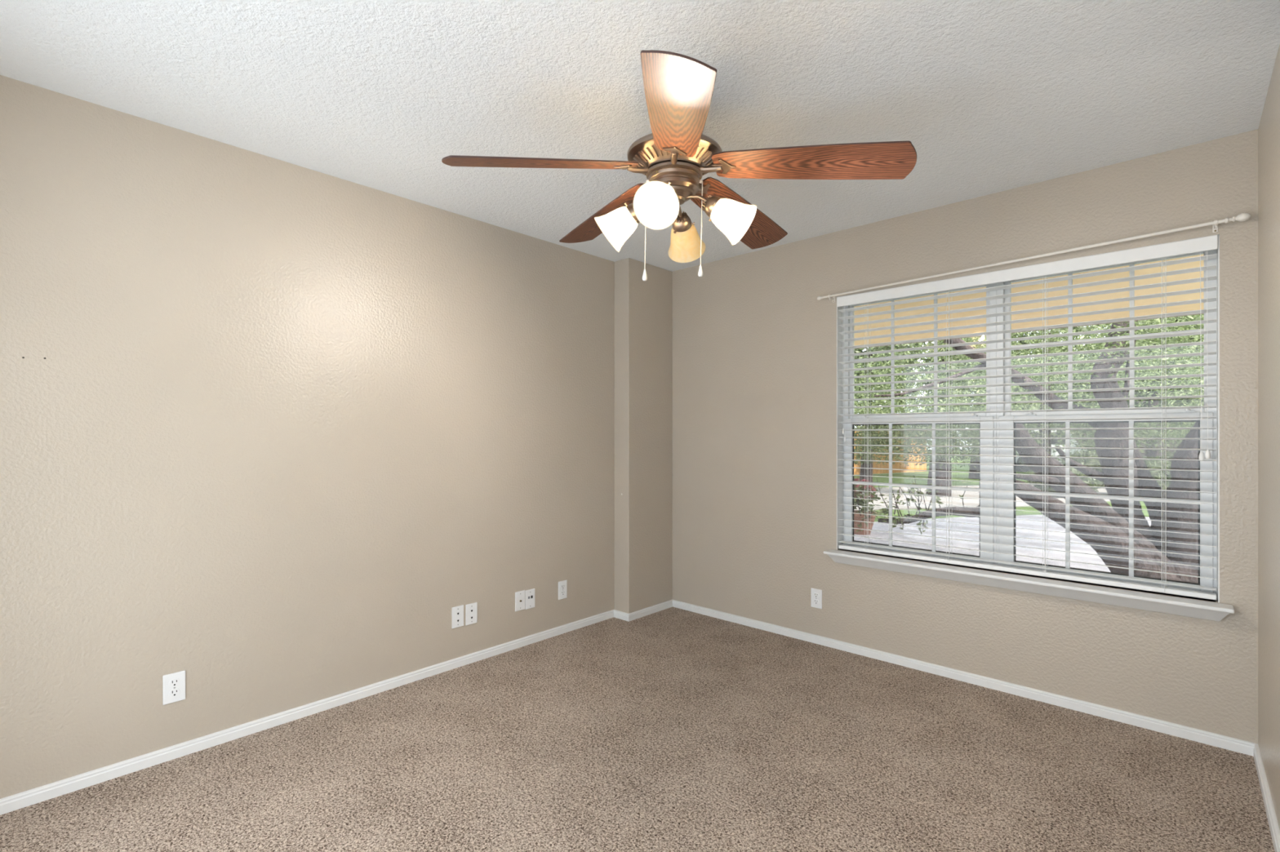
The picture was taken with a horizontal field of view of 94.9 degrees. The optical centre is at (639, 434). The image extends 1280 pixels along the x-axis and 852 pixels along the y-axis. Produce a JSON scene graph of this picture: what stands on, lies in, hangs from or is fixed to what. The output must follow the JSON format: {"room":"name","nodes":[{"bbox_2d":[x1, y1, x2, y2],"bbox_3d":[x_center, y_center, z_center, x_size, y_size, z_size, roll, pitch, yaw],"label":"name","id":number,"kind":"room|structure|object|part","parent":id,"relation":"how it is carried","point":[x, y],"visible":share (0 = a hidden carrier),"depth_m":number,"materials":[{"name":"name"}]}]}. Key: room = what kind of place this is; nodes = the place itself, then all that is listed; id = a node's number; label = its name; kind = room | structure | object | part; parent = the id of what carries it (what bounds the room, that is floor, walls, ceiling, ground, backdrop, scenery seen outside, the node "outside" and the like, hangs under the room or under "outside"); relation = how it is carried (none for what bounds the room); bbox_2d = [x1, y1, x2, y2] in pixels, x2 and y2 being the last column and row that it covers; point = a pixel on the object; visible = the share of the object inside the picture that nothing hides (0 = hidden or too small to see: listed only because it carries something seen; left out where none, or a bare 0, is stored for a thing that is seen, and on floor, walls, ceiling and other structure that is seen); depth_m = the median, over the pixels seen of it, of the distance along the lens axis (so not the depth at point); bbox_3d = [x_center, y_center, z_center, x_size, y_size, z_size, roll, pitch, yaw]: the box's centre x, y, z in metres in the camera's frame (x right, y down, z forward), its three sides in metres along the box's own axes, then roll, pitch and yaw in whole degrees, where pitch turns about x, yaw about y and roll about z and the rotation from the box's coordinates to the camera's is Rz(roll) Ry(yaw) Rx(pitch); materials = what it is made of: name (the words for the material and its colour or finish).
{"room":"empty bedroom","nodes":[
{"label":"empty bedroom","id":0,"kind":"room"},
{"bbox_2d":[0,75,613,799],"bbox_3d":[-1.131,0.033,3.093,0.120,2.440,3.900,0,0,43],"label":"wall","id":1,"kind":"structure","parent":0,"point":[279,420],"depth_m":2.47,"materials":[{"name":"paint"}]},
{"bbox_2d":[162,671,185,705],"bbox_3d":[-1.801,0.981,2.271,0.008,0.114,0.070,0,0,43],"label":"electrical outlet","id":2,"kind":"object","parent":1,"relation":"attached to","point":[173,684],"visible":1,"depth_m":2.27,"materials":[{"name":"white plastic"}]},
{"bbox_2d":[168,688,180,697],"bbox_3d":[-1.800,1.000,2.270,0.003,0.029,0.034,0,0,43],"label":"receptacle","id":3,"kind":"object","parent":2,"relation":"attached to","point":[172,692],"depth_m":2.27,"materials":[{"name":"white plastic"}]},
{"bbox_2d":[168,678,180,687],"bbox_3d":[-1.800,0.961,2.270,0.003,0.029,0.034,0,0,43],"label":"receptacle","id":4,"kind":"object","parent":2,"relation":"attached to","point":[173,682],"depth_m":2.27,"materials":[{"name":"white plastic"}]},
{"bbox_2d":[0,609,613,815],"bbox_3d":[-1.289,1.229,2.823,0.014,0.048,3.290,0,0,43],"label":"baseboard","id":5,"kind":"structure","parent":1,"relation":"attached to","point":[40,794],"depth_m":2.46,"materials":[{"name":"white paint"}]},
{"bbox_2d":[451,604,463,628],"bbox_3d":[-0.981,0.983,3.162,0.006,0.114,0.070,0,0,43],"label":"jack plate","id":6,"kind":"object","parent":1,"relation":"attached to","point":[457,612],"visible":1,"depth_m":3.16,"materials":[{"name":"white plastic"}]},
{"bbox_2d":[466,602,477,625],"bbox_3d":[-0.925,0.986,3.223,0.006,0.114,0.070,0,0,43],"label":"jack plate","id":7,"kind":"object","parent":1,"relation":"attached to","point":[471,609],"visible":1,"depth_m":3.22,"materials":[{"name":"white plastic"}]},
{"bbox_2d":[515,590,524,612],"bbox_3d":[-0.703,0.982,3.458,0.014,0.114,0.070,0,0,43],"label":"plate","id":8,"kind":"object","parent":1,"relation":"attached to","point":[519,596],"visible":1,"depth_m":3.46,"materials":[{"name":"white plastic"}]},
{"bbox_2d":[524,588,534,609],"bbox_3d":[-0.657,0.986,3.513,0.007,0.114,0.070,0,0,43],"label":"data plate","id":9,"kind":"object","parent":1,"relation":"attached to","point":[529,594],"visible":1,"depth_m":3.51,"materials":[{"name":"white plastic"}]},
{"bbox_2d":[558,580,567,599],"bbox_3d":[-0.486,0.981,3.698,0.008,0.114,0.070,0,0,43],"label":"electrical outlet","id":10,"kind":"object","parent":1,"relation":"attached to","point":[562,585],"visible":1,"depth_m":3.69,"materials":[{"name":"white plastic"}]},
{"bbox_2d":[0,607,1275,851],"bbox_3d":[0.049,1.313,2.006,3.328,0.120,3.900,0,0,43],"label":"floor","id":11,"kind":"structure","parent":0,"point":[672,729],"depth_m":2.19,"materials":[{"name":"carpet"}]},
{"bbox_2d":[0,0,1279,271],"bbox_3d":[0.049,-1.247,2.006,3.328,0.120,3.900,0,0,43],"label":"ceiling","id":12,"kind":"structure","parent":0,"point":[989,96],"depth_m":1.97,"materials":[{"name":"white paint"}]},
{"bbox_2d":[441,49,916,280],"bbox_3d":[0.062,-0.869,2.064,1.441,0.644,1.496,0,0,-15],"label":"ceiling fan","id":13,"kind":"object","parent":12,"relation":"hanging from","point":[674,157],"visible":1,"depth_m":1.94,"materials":[{"name":"wood"},{"name":"antique bronze"},{"name":"amber glass"}]},
{"bbox_3d":[-0.324,-0.903,1.955,0.640,0.006,0.179,-6,17,-15],"label":"blade","id":14,"kind":"part","parent":13,"relation":"part of","materials":[{"name":"brown wood"}]},
{"bbox_3d":[-0.134,-0.915,2.464,0.179,0.006,0.640,-16,5,-33],"label":"blade","id":15,"kind":"part","parent":13,"relation":"part of","materials":[{"name":"brown wood"}]},
{"bbox_3d":[-0.094,-0.747,2.132,0.165,0.159,0.148,3,2,43],"label":"lamp shade","id":16,"kind":"part","parent":13,"relation":"part of","materials":[{"name":"white glass"}]},
{"bbox_3d":[0.014,-0.800,2.100,0.142,0.089,0.083,0,0,36],"label":"light arm","id":17,"kind":"part","parent":13,"relation":"part of","materials":[{"name":"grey metal"}]},
{"bbox_3d":[0.017,-0.568,2.089,0.018,0.042,0.017,3,2,43],"label":"pull knob","id":18,"kind":"part","parent":13,"relation":"part of","materials":[{"name":"white plastic"}]},
{"bbox_3d":[0.028,-0.744,2.084,0.016,0.320,0.016,3,2,43],"label":"pull chain","id":19,"kind":"part","parent":13,"relation":"part of","materials":[{"name":"white metal"}]},
{"bbox_3d":[0.069,-0.736,1.871,0.148,0.159,0.165,3,2,43],"label":"lamp shade","id":20,"kind":"part","parent":13,"relation":"part of","materials":[{"name":"white glass"}]},
{"bbox_3d":[0.072,-0.763,1.905,0.063,0.072,0.081,3,2,43],"label":"bulb","id":21,"kind":"part","parent":13,"relation":"part of","materials":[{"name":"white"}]},
{"bbox_3d":[0.100,-0.796,1.976,0.083,0.093,0.141,0,0,36],"label":"light arm","id":22,"kind":"part","parent":13,"relation":"part of","materials":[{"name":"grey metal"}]},
{"bbox_3d":[0.101,-0.884,1.617,0.179,0.006,0.640,14,8,1],"label":"blade","id":23,"kind":"part","parent":13,"relation":"part of","materials":[{"name":"brown wood"}]},
{"bbox_3d":[0.138,-0.801,2.187,0.083,0.088,0.142,0,0,35],"label":"light arm","id":24,"kind":"part","parent":13,"relation":"part of","materials":[{"name":"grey metal"}]},
{"bbox_3d":[0.167,-0.748,2.296,0.148,0.159,0.165,3,2,43],"label":"lamp shade","id":25,"kind":"part","parent":13,"relation":"part of","materials":[{"name":"orange glass"}]},
{"bbox_3d":[0.215,-0.582,2.089,0.018,0.042,0.017,3,2,43],"label":"pull knob","id":26,"kind":"part","parent":13,"relation":"part of","materials":[{"name":"white plastic"}]},
{"bbox_3d":[0.210,-0.751,2.083,0.017,0.304,0.016,3,2,43],"label":"pull chain","id":27,"kind":"part","parent":13,"relation":"part of","materials":[{"name":"white metal"}]},
{"bbox_3d":[0.225,-0.796,2.062,0.141,0.092,0.083,0,0,35],"label":"light arm","id":28,"kind":"part","parent":13,"relation":"part of","materials":[{"name":"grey metal"}]},
{"bbox_3d":[0.331,-0.737,2.035,0.165,0.159,0.148,3,2,43],"label":"lamp shade","id":29,"kind":"part","parent":13,"relation":"part of","materials":[{"name":"white glass"}]},
{"bbox_3d":[0.409,-0.905,2.441,0.179,0.006,0.640,-14,-14,36],"label":"blade","id":30,"kind":"part","parent":13,"relation":"part of","materials":[{"name":"brown wood"}]},
{"bbox_3d":[0.554,-0.886,1.917,0.640,0.006,0.179,8,-9,20],"label":"blade","id":31,"kind":"part","parent":13,"relation":"part of","materials":[{"name":"brown wood"}]},
{"bbox_2d":[613,257,671,613],"bbox_3d":[0.028,0.033,4.159,0.140,2.440,0.460,0,0,43],"label":"wall column","id":32,"kind":"structure","parent":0,"point":[642,309],"depth_m":4.04,"materials":[{"name":"paint"}]},
{"bbox_2d":[613,609,628,622],"bbox_3d":[-0.127,1.229,3.980,0.154,0.048,0.014,0,0,43],"label":"baseboard","id":33,"kind":"structure","parent":32,"relation":"attached to","point":[619,615],"depth_m":3.97,"materials":[{"name":"white paint"}]},
{"bbox_2d":[628,600,672,622],"bbox_3d":[0.080,1.229,4.102,0.014,0.048,0.474,0,0,43],"label":"baseboard","id":34,"kind":"structure","parent":32,"relation":"attached to","point":[646,611],"depth_m":4.08,"materials":[{"name":"white paint"}]},
{"bbox_2d":[671,128,1257,743],"bbox_3d":[1.319,0.033,3.385,3.088,2.440,0.150,0,0,43],"label":"wall","id":35,"kind":"structure","parent":0,"point":[754,344],"depth_m":3.10,"materials":[{"name":"paint"}]},
{"bbox_2d":[810,588,822,608],"bbox_3d":[1.057,0.985,3.519,0.070,0.114,0.008,0,0,43],"label":"electrical outlet","id":36,"kind":"object","parent":35,"relation":"attached to","point":[815,594],"visible":1,"depth_m":3.52,"materials":[{"name":"white plastic"}]},
{"bbox_2d":[813,599,818,604],"bbox_3d":[1.056,1.004,3.517,0.034,0.029,0.003,0,0,43],"label":"receptacle","id":37,"kind":"object","parent":36,"relation":"attached to","point":[815,601],"depth_m":3.52,"materials":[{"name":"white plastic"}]},
{"bbox_2d":[813,592,818,598],"bbox_3d":[1.056,0.965,3.517,0.034,0.029,0.003,0,0,43],"label":"receptacle","id":38,"kind":"object","parent":36,"relation":"attached to","point":[815,594],"depth_m":3.52,"materials":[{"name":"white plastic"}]},
{"bbox_2d":[843,283,996,564],"bbox_3d":[1.522,-0.061,3.248,0.796,1.476,0.068,0,0,43],"label":"window","id":39,"kind":"structure","parent":35,"relation":"in","point":[991,495],"depth_m":3.17,"materials":[{"name":"white plastic"}]},
{"bbox_3d":[1.508,0.286,3.232,0.772,0.757,0.026,0,0,43],"label":"sash","id":40,"kind":"part","parent":39,"relation":"part of","materials":[{"name":"white plastic"}]},
{"bbox_3d":[1.526,-0.443,3.252,0.772,0.705,0.024,0,0,43],"label":"sash","id":41,"kind":"part","parent":39,"relation":"part of","materials":[{"name":"white plastic"}]},
{"bbox_2d":[672,600,1257,756],"bbox_3d":[1.315,1.229,3.277,2.948,0.048,0.014,0,0,43],"label":"baseboard","id":42,"kind":"structure","parent":35,"relation":"attached to","point":[1243,747],"depth_m":2.85,"materials":[{"name":"white paint"}]},
{"bbox_2d":[836,234,1219,603],"bbox_3d":[1.789,-0.063,2.952,1.597,1.480,0.149,0,0,43],"label":"trim","id":43,"kind":"structure","parent":35,"relation":"attached to","point":[839,314],"depth_m":3.44,"materials":[{"name":"white paint"}]},
{"bbox_2d":[854,253,1204,349],"bbox_3d":[1.418,-0.957,5.033,13.000,0.180,2.408,0,0,43],"label":"porch roof","id":44,"kind":"structure","parent":35,"relation":"attached to","point":[1191,307],"depth_m":4.07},
{"bbox_2d":[823,549,1235,621],"bbox_3d":[1.735,0.713,2.894,1.676,0.073,0.177,0,0,43],"label":"window sill","id":45,"kind":"structure","parent":35,"relation":"attached to","point":[1214,611],"depth_m":2.71,"materials":[{"name":"white paint"}]},
{"bbox_2d":[817,213,1251,302],"bbox_3d":[1.710,-0.817,2.871,1.774,0.081,0.076,0,0,43],"label":"curtain rod","id":46,"kind":"object","parent":35,"relation":"attached to","point":[1242,217],"visible":1,"depth_m":2.60,"materials":[{"name":"beige paint"}]},
{"bbox_3d":[1.403,-0.810,3.124,0.929,0.033,0.012,0,0,43],"label":"rod","id":47,"kind":"part","parent":46,"relation":"part of","materials":[{"name":"beige paint"}]},
{"bbox_3d":[2.011,-0.829,2.563,0.794,0.032,0.014,0,0,43],"label":"rod","id":48,"kind":"part","parent":46,"relation":"part of","materials":[{"name":"beige paint"}]},
{"bbox_2d":[996,248,1217,598],"bbox_3d":[2.106,-0.061,2.709,0.793,1.476,0.068,0,0,43],"label":"window","id":49,"kind":"structure","parent":35,"relation":"in","point":[1211,519],"depth_m":2.67,"materials":[{"name":"white plastic"}]},
{"bbox_2d":[836,235,1217,599],"bbox_3d":[1.754,-0.065,2.914,1.586,1.470,0.072,0,0,43],"label":"window blind","id":50,"kind":"object","parent":49,"relation":"attached to","point":[1210,242],"visible":1,"depth_m":2.76,"materials":[{"name":"white plastic"}]},
{"bbox_3d":[1.182,-0.370,3.403,0.015,0.755,0.002,0,0,43],"label":"tilt cord","id":51,"kind":"part","parent":50,"relation":"part of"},
{"bbox_3d":[1.296,-0.044,3.343,0.013,1.426,0.056,0,0,43],"label":"ladder cord","id":52,"kind":"part","parent":50,"relation":"part of","materials":[{"name":"white fabric"}]},
{"bbox_3d":[1.609,-0.044,3.055,0.013,1.426,0.056,0,0,43],"label":"ladder cord","id":53,"kind":"part","parent":50,"relation":"part of","materials":[{"name":"white fabric"}]},
{"bbox_3d":[1.758,0.659,2.918,1.580,0.021,0.050,0,0,43],"label":"rail","id":54,"kind":"part","parent":50,"relation":"part of","materials":[{"name":"white plastic"}]},
{"bbox_3d":[1.915,-0.044,2.773,0.013,1.426,0.056,0,0,43],"label":"ladder cord","id":55,"kind":"part","parent":50,"relation":"part of","materials":[{"name":"white fabric"}]},
{"bbox_3d":[2.222,-0.044,2.490,0.013,1.426,0.056,0,0,43],"label":"ladder cord","id":56,"kind":"part","parent":50,"relation":"part of","materials":[{"name":"white fabric"}]},
{"bbox_3d":[2.289,-0.337,2.383,0.024,0.820,0.002,0,0,43],"label":"lift cord","id":57,"kind":"part","parent":50,"relation":"part of","materials":[{"name":"white fabric"}]},
{"bbox_3d":[2.111,-0.443,2.714,0.769,0.705,0.024,0,0,43],"label":"sash","id":58,"kind":"part","parent":49,"relation":"part of","materials":[{"name":"white plastic"}]},
{"bbox_3d":[2.092,0.286,2.694,0.769,0.757,0.026,0,0,43],"label":"sash","id":59,"kind":"part","parent":49,"relation":"part of","materials":[{"name":"white plastic"}]},
{"bbox_2d":[1257,44,1279,830],"bbox_3d":[1.228,0.033,0.919,0.120,2.440,3.900,0,0,43],"label":"wall","id":60,"kind":"structure","parent":0,"point":[1268,130],"depth_m":2.02,"materials":[{"name":"paint"}]},
{"bbox_2d":[1253,744,1279,851],"bbox_3d":[1.128,1.229,0.909,0.014,0.048,3.750,0,0,43],"label":"baseboard","id":61,"kind":"structure","parent":60,"relation":"attached to","point":[1269,809],"depth_m":1.95,"materials":[{"name":"white paint"}]},
{"label":"outside","id":62,"kind":"structure","parent":0,"visible":0},
{"bbox_2d":[853,450,1149,521],"bbox_3d":[16.839,1.703,29.885,70.000,0.300,59.840,0,0,43],"label":"lawn","id":63,"kind":"structure","parent":62,"point":[954,476],"depth_m":19.80,"materials":[{"name":"green plant"}]},
{"bbox_2d":[854,345,918,485],"bbox_3d":[6.548,-1.825,17.455,3.446,6.773,3.308,0,0,43],"label":"shade tree","id":64,"kind":"object","parent":63,"relation":"on","point":[862,470],"visible":0.05,"depth_m":17.31,"materials":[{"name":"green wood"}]},
{"bbox_2d":[853,431,926,475],"bbox_3d":[9.353,0.663,22.787,5.358,1.720,0.060,0,0,-28],"label":"wooden fence","id":65,"kind":"object","parent":63,"relation":"on","point":[896,466],"visible":0.22,"depth_m":23.15,"materials":[{"name":"brown wood"}]},
{"bbox_2d":[931,335,1017,479],"bbox_3d":[11.923,-2.332,20.440,3.023,7.787,3.424,0,0,43],"label":"shade tree","id":66,"kind":"object","parent":63,"relation":"on","point":[972,476],"visible":0.02,"depth_m":20.36,"materials":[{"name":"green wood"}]},
{"bbox_2d":[853,314,1204,583],"bbox_3d":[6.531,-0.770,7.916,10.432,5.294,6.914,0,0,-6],"label":"oak tree","id":67,"kind":"object","parent":63,"relation":"on","point":[1122,522],"visible":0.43,"depth_m":5.76,"materials":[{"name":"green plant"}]},
{"bbox_2d":[1015,430,1088,471],"bbox_3d":[16.929,0.653,25.170,3.892,1.799,1.760,0,0,-7],"label":"van","id":68,"kind":"object","parent":63,"relation":"on","point":[1020,468],"visible":0.16,"depth_m":24.37,"materials":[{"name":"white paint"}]},
{"bbox_2d":[1026,467,1102,497],"bbox_3d":[10.527,1.198,14.581,1.534,0.945,1.564,0,0,43],"label":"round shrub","id":69,"kind":"object","parent":63,"relation":"on","point":[1088,481],"visible":0.27,"depth_m":14.22,"materials":[{"name":"green plant"}]},
{"bbox_2d":[1054,448,1104,487],"bbox_3d":[13.070,1.046,17.194,1.820,1.260,1.819,0,0,43],"label":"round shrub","id":70,"kind":"object","parent":63,"relation":"on","point":[1088,462],"visible":0.19,"depth_m":17.00,"materials":[{"name":"green plant"}]},
{"bbox_2d":[967,349,1192,463],"bbox_3d":[24.047,-1.284,27.488,17.339,6.030,2.459,0,0,0],"label":"hedge","id":71,"kind":"object","parent":63,"relation":"on","point":[1077,441],"visible":0.02,"depth_m":27.25,"materials":[{"name":"green plant"}]},
{"bbox_2d":[1036,324,1149,466],"bbox_3d":[17.121,-2.493,22.087,3.966,8.111,4.129,0,0,43],"label":"shade tree","id":72,"kind":"object","parent":63,"relation":"on","point":[1086,326],"visible":0.02,"depth_m":21.50,"materials":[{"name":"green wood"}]},
{"bbox_2d":[1102,455,1171,497],"bbox_3d":[12.395,1.098,14.390,1.771,1.184,1.823,0,0,43],"label":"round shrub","id":73,"kind":"object","parent":63,"relation":"on","point":[1157,474],"visible":0.14,"depth_m":13.95,"materials":[{"name":"green plant"}]},
{"bbox_2d":[1152,450,1176,481],"bbox_3d":[15.362,1.043,16.597,1.469,1.295,1.509,0,0,43],"label":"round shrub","id":74,"kind":"object","parent":63,"relation":"on","point":[1170,455],"visible":0.02,"depth_m":16.71,"materials":[{"name":"green plant"}]},
{"bbox_2d":[1140,348,1204,441],"bbox_3d":[21.410,-2.267,22.427,3.668,7.659,3.985,0,0,2],"label":"shade tree","id":75,"kind":"object","parent":63,"relation":"on","point":[1159,402],"visible":0.02,"depth_m":22.69,"materials":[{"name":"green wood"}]},
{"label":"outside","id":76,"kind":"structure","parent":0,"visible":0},
{"bbox_2d":[853,484,1110,511],"bbox_3d":[13.612,1.553,16.014,23.217,0.040,5.648,0,0,-9],"label":"street","id":77,"kind":"structure","parent":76,"point":[972,503],"depth_m":13.80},
{"bbox_2d":[867,335,986,497],"bbox_3d":[7.466,-2.171,14.453,3.434,7.472,2.738,0,0,-26],"label":"shade tree","id":78,"kind":"object","parent":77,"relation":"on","point":[939,475],"visible":0.1,"depth_m":14.14,"materials":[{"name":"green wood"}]},
{"bbox_2d":[1075,315,1204,461],"bbox_3d":[15.425,-1.723,17.926,3.593,6.570,3.725,0,0,43],"label":"shade tree","id":79,"kind":"object","parent":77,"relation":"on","point":[1154,454],"visible":0.08,"depth_m":17.84,"materials":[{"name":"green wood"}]},
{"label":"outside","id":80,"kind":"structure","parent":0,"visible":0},
{"bbox_2d":[853,515,1151,572],"bbox_3d":[5.191,1.543,7.902,5.922,0.040,10.863,0,0,43],"label":"driveway","id":81,"kind":"structure","parent":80,"point":[1033,525],"depth_m":8.46,"materials":[{"name":"concrete"}]},
{"bbox_2d":[853,478,880,535],"bbox_3d":[3.386,1.092,8.993,0.538,0.861,0.543,0,0,5],"label":"flower pot","id":82,"kind":"object","parent":81,"relation":"on","point":[861,487],"visible":0.56,"depth_m":8.87,"materials":[{"name":"ceramic"}]},
{"bbox_3d":[3.392,1.358,9.000,0.450,0.330,0.448,0,0,43],"label":"pot","id":83,"kind":"part","parent":82,"relation":"part of","materials":[{"name":"ceramic"}]}
]}

